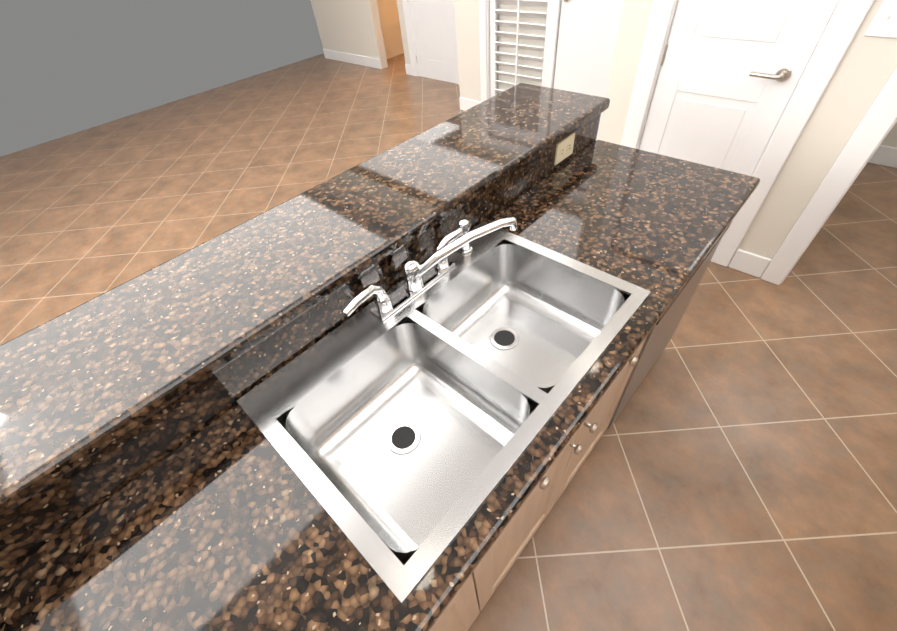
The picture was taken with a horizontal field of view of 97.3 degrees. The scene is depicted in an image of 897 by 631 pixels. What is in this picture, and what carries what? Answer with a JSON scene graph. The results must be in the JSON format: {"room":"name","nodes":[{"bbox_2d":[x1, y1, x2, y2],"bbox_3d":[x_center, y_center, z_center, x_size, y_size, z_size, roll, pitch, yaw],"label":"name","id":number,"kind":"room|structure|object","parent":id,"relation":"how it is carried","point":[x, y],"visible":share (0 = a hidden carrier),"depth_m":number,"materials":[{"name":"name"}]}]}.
{"room":"kitchen","nodes":[
{"label":"kitchen","id":0,"kind":"room"},
{"bbox_2d":[377,0,403,58],"bbox_3d":[0.036,-5.284,5.505,1.280,2.550,2.720,31,57,31],"label":"wall","id":1,"kind":"structure","parent":0,"point":[390,24],"depth_m":6.00,"materials":[{"name":"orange paint"}]},
{"bbox_2d":[310,0,547,101],"bbox_3d":[-0.232,-3.753,4.038,5.722,2.615,0.760,31,57,31],"label":"wall","id":2,"kind":"structure","parent":0,"point":[350,26],"depth_m":4.19,"materials":[{"name":"beige paint"}]},
{"bbox_2d":[410,0,457,83],"bbox_3d":[-0.236,-3.821,4.514,0.761,2.020,0.099,31,57,31],"label":"hall door","id":3,"kind":"structure","parent":2,"relation":"in","point":[433,22],"depth_m":4.92,"materials":[{"name":"white wood"}]},
{"bbox_2d":[490,0,552,96],"bbox_3d":[0.608,-2.817,3.245,0.665,2.335,0.084,31,57,31],"label":"shutter","id":4,"kind":"object","parent":2,"relation":"attached to","point":[495,11],"visible":0.71,"depth_m":3.58,"materials":[{"name":"white wood"}]},
{"bbox_2d":[553,0,623,140],"bbox_3d":[1.135,-2.482,2.865,0.665,2.335,0.065,31,57,31],"label":"closet door","id":5,"kind":"structure","parent":2,"relation":"in","point":[588,35],"depth_m":3.22,"materials":[{"name":"white wood"}]},
{"bbox_2d":[0,53,896,630],"bbox_3d":[-0.567,-1.059,3.411,8.890,0.120,11.040,31,57,31],"label":"floor","id":6,"kind":"structure","parent":0,"point":[738,469],"depth_m":1.85,"materials":[{"name":"tile"}]},
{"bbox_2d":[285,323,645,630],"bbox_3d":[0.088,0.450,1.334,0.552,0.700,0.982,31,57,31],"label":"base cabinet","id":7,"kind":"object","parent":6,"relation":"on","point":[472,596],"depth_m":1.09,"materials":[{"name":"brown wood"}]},
{"bbox_2d":[0,83,759,630],"bbox_3d":[-0.566,0.333,0.653,0.980,0.186,3.680,31,57,31],"label":"countertop","id":8,"kind":"structure","parent":7,"relation":"on","point":[150,479],"depth_m":0.79,"materials":[{"name":"brown stone"}]},
{"bbox_2d":[342,217,517,320],"bbox_3d":[-0.037,-0.105,0.974,0.181,0.146,0.468,31,57,31],"label":"faucet","id":9,"kind":"object","parent":8,"relation":"on","point":[418,278],"visible":1,"depth_m":0.99,"materials":[{"name":"silver metal"}]},
{"bbox_2d":[237,221,650,602],"bbox_3d":[0.028,0.125,0.976,0.530,0.182,0.840,31,57,31],"label":"sink","id":10,"kind":"object","parent":8,"relation":"in","point":[401,448],"visible":0.98,"depth_m":0.94,"materials":[{"name":"silver metal"}]},
{"bbox_2d":[554,133,574,164],"bbox_3d":[0.421,-0.601,1.424,0.010,0.075,0.115,31,57,31],"label":"outlet","id":11,"kind":"object","parent":8,"relation":"attached to","point":[564,148],"visible":1,"depth_m":1.42,"materials":[{"name":"beige plastic"}]},
{"bbox_2d":[608,220,732,427],"bbox_3d":[0.633,-0.058,1.630,0.538,0.878,0.605,31,57,31],"label":"dishwasher","id":12,"kind":"object","parent":6,"relation":"on","point":[659,336],"visible":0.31,"depth_m":1.43,"materials":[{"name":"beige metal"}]},
{"bbox_2d":[598,0,896,275],"bbox_3d":[-0.210,-2.477,2.502,8.470,3.080,0.120,31,57,31],"label":"wall","id":13,"kind":"structure","parent":0,"point":[865,69],"depth_m":1.85,"materials":[{"name":"beige paint"}]},
{"bbox_2d":[323,0,896,284],"bbox_3d":[0.122,-2.901,3.316,7.743,2.428,1.850,31,57,31],"label":"door frame","id":14,"kind":"structure","parent":13,"relation":"attached to","point":[862,149],"depth_m":1.93,"materials":[{"name":"white wood"}]},
{"bbox_2d":[639,0,838,175],"bbox_3d":[1.278,-1.167,1.822,0.604,2.015,0.099,31,57,31],"label":"pantry door","id":15,"kind":"structure","parent":13,"relation":"in","point":[730,74],"depth_m":1.86,"materials":[{"name":"white wood"}]},
{"bbox_2d":[864,0,896,37],"bbox_3d":[1.617,-1.078,1.428,0.118,0.118,0.016,31,57,31],"label":"switch plate","id":16,"kind":"object","parent":13,"relation":"attached to","point":[883,23],"visible":1,"depth_m":1.45,"materials":[{"name":"white plastic"}]},
{"bbox_2d":[880,122,896,147],"bbox_3d":[3.563,-1.824,1.765,1.600,2.615,0.120,31,57,31],"label":"wall","id":17,"kind":"structure","parent":0,"point":[890,140],"depth_m":2.84,"materials":[{"name":"beige paint"}]}
]}

